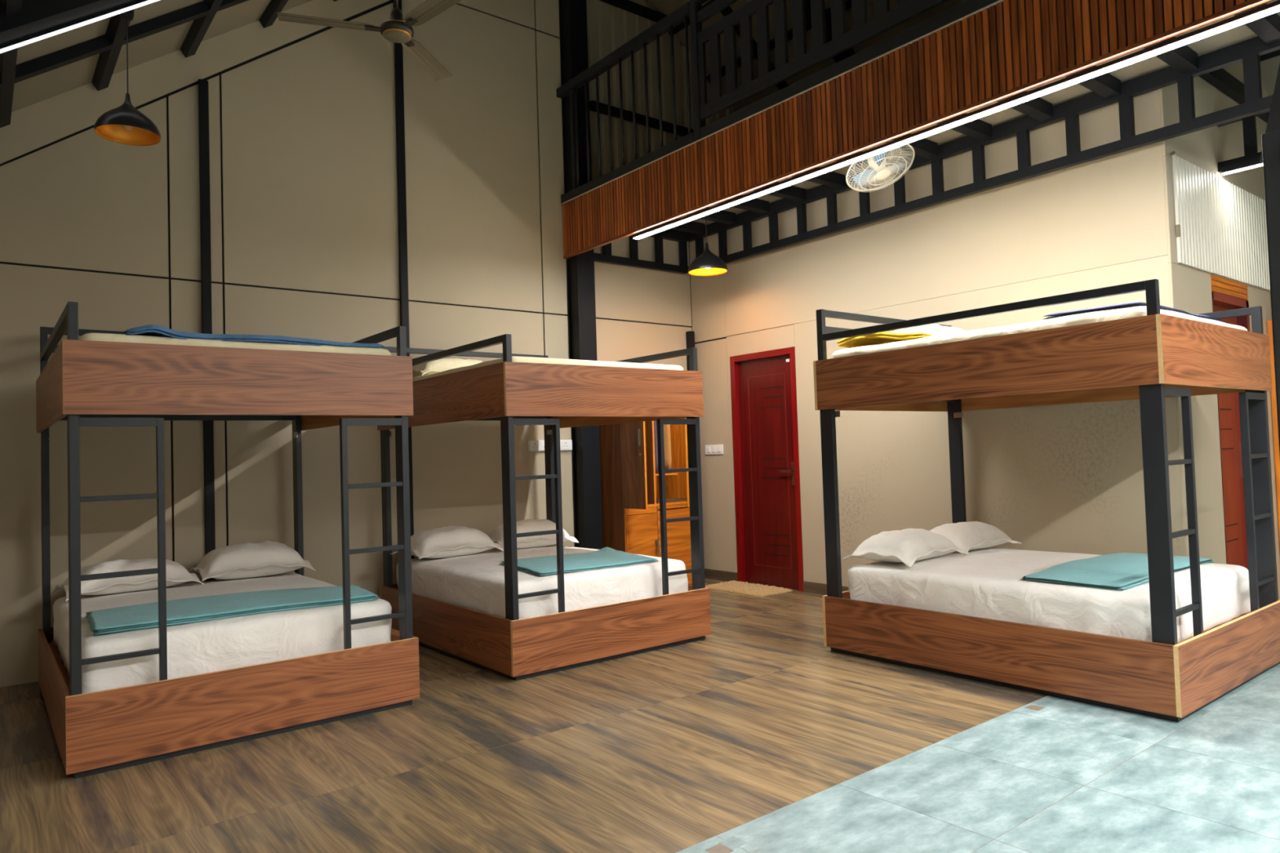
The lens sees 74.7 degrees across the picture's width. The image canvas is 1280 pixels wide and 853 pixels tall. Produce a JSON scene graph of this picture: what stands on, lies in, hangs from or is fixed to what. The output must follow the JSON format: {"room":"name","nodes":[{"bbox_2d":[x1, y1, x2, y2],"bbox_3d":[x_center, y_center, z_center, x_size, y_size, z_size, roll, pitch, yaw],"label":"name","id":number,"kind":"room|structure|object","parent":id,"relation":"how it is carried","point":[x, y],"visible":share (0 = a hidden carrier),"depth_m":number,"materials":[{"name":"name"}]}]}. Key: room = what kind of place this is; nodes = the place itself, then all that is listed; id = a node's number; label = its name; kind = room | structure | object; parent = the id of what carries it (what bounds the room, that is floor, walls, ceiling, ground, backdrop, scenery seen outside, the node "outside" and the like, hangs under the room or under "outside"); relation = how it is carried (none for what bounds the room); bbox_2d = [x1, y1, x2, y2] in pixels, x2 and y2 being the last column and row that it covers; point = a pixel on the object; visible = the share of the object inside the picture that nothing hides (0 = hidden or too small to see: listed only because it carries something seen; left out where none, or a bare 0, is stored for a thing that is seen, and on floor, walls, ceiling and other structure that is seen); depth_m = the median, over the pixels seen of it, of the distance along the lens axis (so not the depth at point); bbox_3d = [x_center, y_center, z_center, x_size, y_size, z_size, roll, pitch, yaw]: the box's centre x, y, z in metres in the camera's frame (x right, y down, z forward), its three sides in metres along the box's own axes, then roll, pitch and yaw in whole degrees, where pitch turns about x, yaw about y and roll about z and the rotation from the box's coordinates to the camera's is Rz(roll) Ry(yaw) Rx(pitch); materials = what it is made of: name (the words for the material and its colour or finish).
{"room":"dormitory","nodes":[
{"label":"dormitory","id":0,"kind":"room"},
{"bbox_2d":[0,0,734,687],"bbox_3d":[-0.530,-1.656,7.462,9.750,6.456,0.240,0,-2,-38],"label":"wall","id":1,"kind":"structure","parent":0,"point":[304,184],"depth_m":5.97,"materials":[{"name":"beige paint"}]},
{"bbox_2d":[528,440,572,451],"bbox_3d":[-0.758,0.160,7.115,0.425,0.090,0.035,0,-2,-38],"label":"switch plates","id":2,"kind":"object","parent":1,"relation":"attached to","point":[533,445],"visible":0.68,"depth_m":7.04,"materials":[{"name":"white plastic"}]},
{"bbox_2d":[530,441,539,449],"bbox_3d":[-0.877,0.160,7.003,0.086,0.072,0.004,0,-2,-38],"label":"socket","id":3,"kind":"object","parent":2,"relation":"attached to","point":[534,445],"depth_m":7.00,"materials":[{"name":"white plastic"}]},
{"bbox_2d":[540,441,544,449],"bbox_3d":[-0.798,0.160,7.065,0.086,0.072,0.004,0,-2,-38],"label":"socket","id":4,"kind":"object","parent":2,"relation":"attached to","point":[542,443],"depth_m":7.05,"materials":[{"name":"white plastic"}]},
{"bbox_2d":[561,440,569,448],"bbox_3d":[-0.637,0.159,7.192,0.086,0.072,0.004,0,-2,-38],"label":"socket","id":5,"kind":"object","parent":2,"relation":"attached to","point":[565,444],"depth_m":7.19,"materials":[{"name":"white plastic"}]},
{"bbox_2d":[0,577,1279,852],"bbox_3d":[3.331,1.252,2.608,9.750,0.121,12.268,0,-2,-38],"label":"floor","id":6,"kind":"structure","parent":0,"point":[752,735],"depth_m":3.21,"materials":[{"name":"brown wood"}]},
{"bbox_2d":[198,78,215,581],"bbox_3d":[-2.837,-0.408,5.502,0.057,3.781,0.033,0,-2,-38],"label":"steel column","id":7,"kind":"structure","parent":6,"relation":"on","point":[203,94],"depth_m":5.51,"materials":[{"name":"black metal"}]},
{"bbox_2d":[35,302,419,778],"bbox_3d":[-2.291,0.408,4.509,1.460,2.050,1.900,0,-2,-38],"label":"bunk bed","id":8,"kind":"object","parent":6,"relation":"on","point":[83,383],"visible":0.92,"depth_m":3.72,"materials":[{"name":"brown wood"}]},
{"bbox_2d":[53,572,391,693],"bbox_3d":[-2.274,1.035,4.488,1.349,0.282,1.692,0,-2,-38],"label":"mattress","id":9,"kind":"object","parent":8,"relation":"on","point":[194,648],"visible":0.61,"depth_m":3.88,"materials":[{"name":"white fabric"}]},
{"bbox_2d":[51,558,204,600],"bbox_3d":[-2.920,0.847,4.789,0.668,0.181,0.443,0,-3,-43],"label":"pillow","id":10,"kind":"object","parent":9,"relation":"on","point":[175,573],"visible":0.82,"depth_m":4.67,"materials":[{"name":"white fabric"}]},
{"bbox_2d":[84,585,378,635],"bbox_3d":[-1.963,0.866,4.104,1.253,0.054,0.565,-1,-2,-34],"label":"folded blanket","id":11,"kind":"object","parent":9,"relation":"on","point":[184,611],"visible":0.95,"depth_m":3.96,"materials":[{"name":"teal fabric"}]},
{"bbox_2d":[189,540,315,581],"bbox_3d":[-2.437,0.831,5.249,0.648,0.217,0.453,0,-2,-39],"label":"pillow","id":12,"kind":"object","parent":9,"relation":"on","point":[246,560],"visible":1,"depth_m":5.12,"materials":[{"name":"white fabric"}]},
{"bbox_2d":[78,333,391,355],"bbox_3d":[-2.313,-0.265,4.533,1.348,0.238,1.780,0,-2,-38],"label":"mattress","id":13,"kind":"object","parent":8,"relation":"on","point":[88,336],"visible":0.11,"depth_m":3.78,"materials":[{"name":"white fabric"}]},
{"bbox_2d":[120,324,383,348],"bbox_3d":[-1.962,-0.401,4.184,1.132,0.075,0.752,0,-2,-38],"label":"blanket","id":14,"kind":"object","parent":13,"relation":"on","point":[147,330],"visible":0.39,"depth_m":3.83,"materials":[{"name":"blue fabric"}]},
{"bbox_2d":[392,0,414,559],"bbox_3d":[-1.791,-1.014,6.365,0.059,4.981,0.033,0,-2,-38],"label":"steel column","id":15,"kind":"structure","parent":6,"relation":"on","point":[398,51],"depth_m":6.37,"materials":[{"name":"black metal"}]},
{"bbox_2d":[377,333,711,680],"bbox_3d":[-0.732,0.400,5.760,1.460,2.050,1.900,0,-2,-38],"label":"bunk bed","id":16,"kind":"object","parent":6,"relation":"on","point":[554,397],"visible":0.8,"depth_m":5.02,"materials":[{"name":"brown wood"}]},
{"bbox_2d":[395,544,688,619],"bbox_3d":[-0.715,1.028,5.737,1.347,0.281,1.691,0,-2,-38],"label":"mattress","id":17,"kind":"object","parent":16,"relation":"on","point":[475,581],"visible":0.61,"depth_m":5.16,"materials":[{"name":"white fabric"}]},
{"bbox_2d":[390,525,503,559],"bbox_3d":[-1.376,0.824,6.012,0.668,0.212,0.443,0,-3,-41],"label":"pillow","id":18,"kind":"object","parent":17,"relation":"on","point":[451,540],"visible":0.91,"depth_m":5.88,"materials":[{"name":"white fabric"}]},
{"bbox_2d":[488,519,578,549],"bbox_3d":[-0.864,0.823,6.444,0.648,0.211,0.443,0,-2,-35],"label":"pillow","id":19,"kind":"object","parent":17,"relation":"on","point":[496,535],"visible":0.61,"depth_m":6.33,"materials":[{"name":"white fabric"}]},
{"bbox_2d":[501,546,657,575],"bbox_3d":[-0.363,0.852,5.389,0.915,0.060,0.632,-1,-2,-32],"label":"folded blanket","id":20,"kind":"object","parent":17,"relation":"on","point":[606,557],"visible":0.9,"depth_m":5.31,"materials":[{"name":"teal fabric"}]},
{"bbox_2d":[412,355,684,381],"bbox_3d":[-0.755,-0.274,5.782,1.348,0.240,1.786,0,-2,-38],"label":"mattress","id":21,"kind":"object","parent":16,"relation":"on","point":[514,358],"visible":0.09,"depth_m":5.08,"materials":[{"name":"white fabric"}]},
{"bbox_2d":[412,358,482,377],"bbox_3d":[-1.361,-0.415,6.096,0.668,0.164,0.433,0,-2,-38],"label":"pillow","id":22,"kind":"object","parent":21,"relation":"on","point":[443,364],"visible":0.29,"depth_m":5.90,"materials":[{"name":"white fabric"}]},
{"bbox_2d":[558,0,602,549],"bbox_3d":[-0.523,-1.516,7.310,0.180,5.966,0.166,0,-2,-38],"label":"steel column","id":23,"kind":"structure","parent":6,"relation":"on","point":[580,280],"depth_m":7.25,"materials":[{"name":"black metal"}]},
{"bbox_2d":[561,0,1279,274],"bbox_3d":[3.183,-1.946,3.557,1.415,0.483,10.648,0,-2,-38],"label":"mezzanine","id":24,"kind":"object","parent":23,"relation":"attached to","point":[1002,50],"visible":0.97,"depth_m":4.99,"materials":[{"name":"black metal"}]},
{"bbox_2d":[555,1,694,203],"bbox_3d":[-0.151,-2.486,6.663,0.070,1.012,1.738,0,-2,-38],"label":"railing","id":25,"kind":"object","parent":24,"relation":"on","point":[682,14],"visible":0.88,"depth_m":6.58,"materials":[{"name":"black metal"}]},
{"bbox_2d":[688,208,727,275],"bbox_3d":[0.573,-1.620,7.206,0.340,0.592,0.340,0,-2,-38],"label":"pendant lamp","id":26,"kind":"object","parent":24,"relation":"hanging from","point":[708,264],"visible":1,"depth_m":7.12,"materials":[{"name":"black metal"}]},
{"bbox_2d":[688,0,999,141],"bbox_3d":[3.151,-2.916,2.488,0.062,1.387,8.925,0,-2,-38],"label":"railing","id":27,"kind":"object","parent":24,"relation":"on","point":[884,20],"visible":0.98,"depth_m":5.32,"materials":[{"name":"black metal"}]},
{"bbox_2d":[845,140,915,191],"bbox_3d":[1.552,-1.789,5.437,0.453,0.445,0.415,0,-2,-38],"label":"fan","id":28,"kind":"object","parent":24,"relation":"attached to","point":[877,162],"visible":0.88,"depth_m":5.42,"materials":[{"name":"white plastic"}]},
{"bbox_2d":[633,0,1279,239],"bbox_3d":[2.947,-1.703,2.821,0.048,0.026,9.610,0,-2,-38],"label":"tube light","id":29,"kind":"object","parent":24,"relation":"attached to","point":[1274,6],"visible":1,"depth_m":4.20,"materials":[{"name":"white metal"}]},
{"bbox_2d":[599,417,692,585],"bbox_3d":[0.098,0.510,7.292,0.768,1.878,0.752,0,-2,-38],"label":"wardrobe","id":30,"kind":"object","parent":6,"relation":"on","point":[630,491],"visible":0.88,"depth_m":7.17,"materials":[{"name":"brown wood"}]},
{"bbox_2d":[653,420,657,472],"bbox_3d":[0.049,0.060,7.440,0.105,0.690,0.305,0,-2,-38],"label":"garment","id":31,"kind":"object","parent":30,"relation":"hanging from","point":[655,422],"visible":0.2,"depth_m":7.32,"materials":[{"name":"fabric"}]},
{"bbox_2d":[655,420,665,471],"bbox_3d":[0.119,0.060,7.496,0.063,0.690,0.306,0,-2,-38],"label":"garment","id":32,"kind":"object","parent":30,"relation":"hanging from","point":[655,420],"visible":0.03,"depth_m":7.41,"materials":[{"name":"fabric"}]},
{"bbox_2d":[655,472,677,475],"bbox_3d":[0.096,0.428,7.495,0.267,0.016,0.420,0,-2,-38],"label":"niche shelf","id":33,"kind":"object","parent":30,"relation":"attached to","point":[656,473],"depth_m":7.38,"materials":[{"name":"brown wood"}]},
{"bbox_2d":[647,500,687,506],"bbox_3d":[0.021,0.687,7.410,0.706,0.018,0.437,0,-2,-38],"label":"shelf","id":34,"kind":"object","parent":30,"relation":"attached to","point":[650,503],"depth_m":7.33,"materials":[{"name":"brown wood"}]},
{"bbox_2d":[663,424,671,469],"bbox_3d":[0.177,0.059,7.542,0.050,0.690,0.294,0,-2,-38],"label":"garment","id":35,"kind":"object","parent":30,"relation":"hanging from","point":[667,438],"visible":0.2,"depth_m":7.44,"materials":[{"name":"beige fabric"}]},
{"bbox_2d":[685,330,694,370],"bbox_3d":[0.524,0.269,8.099,0.055,2.385,0.065,0,-2,-38],"label":"steel post","id":36,"kind":"object","parent":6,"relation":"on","point":[690,335],"visible":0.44,"depth_m":8.12,"materials":[{"name":"black metal"}]},
{"bbox_2d":[705,580,792,596],"bbox_3d":[0.933,1.406,7.343,0.400,0.037,0.744,0,-2,-38],"label":"door mat","id":37,"kind":"object","parent":6,"relation":"on","point":[754,589],"visible":1,"depth_m":7.24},
{"bbox_2d":[813,279,1279,722],"bbox_3d":[2.231,0.273,4.759,1.460,2.050,1.900,0,-2,-38],"label":"bunk bed","id":38,"kind":"object","parent":6,"relation":"on","point":[1153,357],"visible":0.94,"depth_m":4.11,"materials":[{"name":"brown wood"}]},
{"bbox_2d":[831,306,1247,358],"bbox_3d":[2.209,-0.407,4.780,1.348,0.251,1.782,0,-2,-38],"label":"mattress","id":39,"kind":"object","parent":38,"relation":"on","point":[1139,311],"visible":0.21,"depth_m":4.18,"materials":[{"name":"white fabric"}]},
{"bbox_2d":[836,331,934,347],"bbox_3d":[1.428,-0.516,4.904,0.217,0.091,0.552,0,-2,-38],"label":"cloth","id":40,"kind":"object","parent":39,"relation":"on","point":[884,337],"visible":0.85,"depth_m":4.90,"materials":[{"name":"yellow fabric"}]},
{"bbox_2d":[893,324,965,336],"bbox_3d":[1.803,-0.551,5.226,0.668,0.163,0.433,-1,-2,-34],"label":"pillow","id":41,"kind":"object","parent":39,"relation":"on","point":[933,329],"visible":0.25,"depth_m":5.05,"materials":[{"name":"white fabric"}]},
{"bbox_2d":[1042,301,1225,322],"bbox_3d":[2.571,-0.552,4.313,1.229,0.063,0.480,0,-2,-38],"label":"blanket","id":42,"kind":"object","parent":39,"relation":"on","point":[1136,304],"visible":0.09,"depth_m":4.00,"materials":[{"name":"fabric"}]},
{"bbox_2d":[847,546,1250,643],"bbox_3d":[2.247,0.900,4.735,1.350,0.281,1.686,0,-2,-38],"label":"mattress","id":43,"kind":"object","parent":38,"relation":"on","point":[987,583],"visible":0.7,"depth_m":4.28,"materials":[{"name":"white fabric"}]},
{"bbox_2d":[841,528,968,567],"bbox_3d":[1.600,0.711,5.056,0.668,0.184,0.453,0,-3,-41],"label":"pillow","id":44,"kind":"object","parent":43,"relation":"on","point":[909,545],"visible":1,"depth_m":4.91,"materials":[{"name":"white fabric"}]},
{"bbox_2d":[929,521,1022,555],"bbox_3d":[2.111,0.709,5.473,0.628,0.180,0.433,0,-2,-35],"label":"pillow","id":45,"kind":"object","parent":43,"relation":"on","point":[966,535],"visible":0.78,"depth_m":5.34,"materials":[{"name":"white fabric"}]},
{"bbox_2d":[1022,552,1213,590],"bbox_3d":[2.536,0.749,4.417,1.274,0.070,0.517,0,-2,-38],"label":"folded blanket","id":46,"kind":"object","parent":43,"relation":"on","point":[1120,571],"visible":0.88,"depth_m":4.21,"materials":[{"name":"teal fabric"}]},
{"bbox_2d":[1259,62,1279,457],"bbox_3d":[1.759,-1.343,1.780,0.961,5.111,0.123,-2,-2,-1],"label":"column","id":47,"kind":"structure","parent":6,"relation":"on","point":[1270,153],"depth_m":1.74,"materials":[{"name":"black paint"}]},
{"bbox_2d":[1266,320,1279,544],"bbox_3d":[4.962,0.242,5.978,0.800,2.018,0.513,0,-2,-38],"label":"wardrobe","id":48,"kind":"object","parent":6,"relation":"on","point":[1269,327],"visible":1,"depth_m":5.93,"materials":[{"name":"orange wood"}]},
{"bbox_2d":[0,0,1279,128],"bbox_3d":[3.183,-3.285,2.762,9.750,3.546,12.080,0,-2,-38],"label":"ceiling","id":49,"kind":"structure","parent":0,"point":[31,73],"depth_m":4.92,"materials":[{"name":"black metal"}]},
{"bbox_2d":[0,0,159,53],"bbox_3d":[-1.783,-2.759,4.769,4.061,2.858,0.042,0,-2,-38],"label":"tube light","id":50,"kind":"object","parent":49,"relation":"hanging from","point":[46,33],"visible":1,"depth_m":3.98,"materials":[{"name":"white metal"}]},
{"bbox_2d":[93,8,160,146],"bbox_3d":[-2.572,-1.805,4.210,0.287,0.698,0.287,0,-2,-38],"label":"pendant lamp","id":51,"kind":"object","parent":49,"relation":"hanging from","point":[124,124],"visible":0.99,"depth_m":4.20,"materials":[{"name":"black metal"}]},
{"bbox_2d":[276,0,461,80],"bbox_3d":[-1.343,-2.611,4.579,1.097,0.896,1.045,0,-2,-38],"label":"ceiling fan","id":52,"kind":"object","parent":49,"relation":"hanging from","point":[394,29],"visible":1,"depth_m":4.59,"materials":[{"name":"brown metal"}]},
{"bbox_2d":[688,88,1184,586],"bbox_3d":[1.889,-0.282,6.592,0.150,3.500,4.178,0,-2,-38],"label":"wall","id":53,"kind":"structure","parent":0,"point":[1063,477],"depth_m":5.92,"materials":[{"name":"beige paint"}]},
{"bbox_2d":[705,444,723,454],"bbox_3d":[0.709,0.219,7.951,0.017,0.089,0.240,0,-2,-38],"label":"switch plate","id":54,"kind":"object","parent":53,"relation":"attached to","point":[709,449],"visible":1,"depth_m":7.95,"materials":[{"name":"white plastic"}]},
{"bbox_2d":[704,568,737,581],"bbox_3d":[0.739,1.405,7.926,0.010,0.092,0.506,0,-2,-38],"label":"baseboard","id":55,"kind":"structure","parent":53,"relation":"attached to","point":[723,575],"depth_m":7.90,"materials":[{"name":"wood"}]},
{"bbox_2d":[729,346,804,591],"bbox_3d":[1.151,0.377,7.484,0.106,2.090,0.786,0,-2,-38],"label":"door","id":56,"kind":"structure","parent":53,"relation":"in","point":[763,388],"depth_m":7.50,"materials":[{"name":"red wood"}]},
{"bbox_2d":[803,581,848,595],"bbox_3d":[2.283,1.291,5.976,0.010,0.092,2.890,0,-2,-38],"label":"baseboard","id":57,"kind":"structure","parent":53,"relation":"attached to","point":[808,587],"depth_m":6.99,"materials":[{"name":"wood"}]},
{"bbox_2d":[1159,61,1279,599],"bbox_3d":[4.464,-0.782,6.035,3.500,4.300,0.210,0,-2,-38],"label":"wall","id":58,"kind":"structure","parent":0,"point":[1190,287],"depth_m":5.22,"materials":[{"name":"beige paint"}]},
{"bbox_2d":[1169,151,1270,290],"bbox_3d":[3.901,-1.309,5.548,1.903,0.667,0.019,0,-2,-38],"label":"sheet","id":59,"kind":"object","parent":58,"relation":"attached to","point":[1221,228],"visible":0.91,"depth_m":5.41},
{"bbox_2d":[1210,274,1250,569],"bbox_3d":[3.894,0.151,5.533,0.687,2.238,0.104,0,-2,-38],"label":"door","id":60,"kind":"structure","parent":58,"relation":"in","point":[1227,294],"depth_m":5.56,"materials":[{"name":"red wood"}]},
{"bbox_2d":[1217,94,1272,173],"bbox_3d":[5.804,-2.013,2.973,0.050,0.399,6.476,0,-2,-38],"label":"beam","id":61,"kind":"structure","parent":58,"relation":"attached to","point":[1251,156],"depth_m":5.36,"materials":[{"name":"black metal"}]},
{"bbox_2d":[1222,162,1262,174],"bbox_3d":[4.111,-1.684,5.113,0.042,0.025,0.958,0,-2,-38],"label":"tube light","id":62,"kind":"object","parent":61,"relation":"attached to","point":[1257,164],"visible":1,"depth_m":5.39,"materials":[{"name":"white plastic"}]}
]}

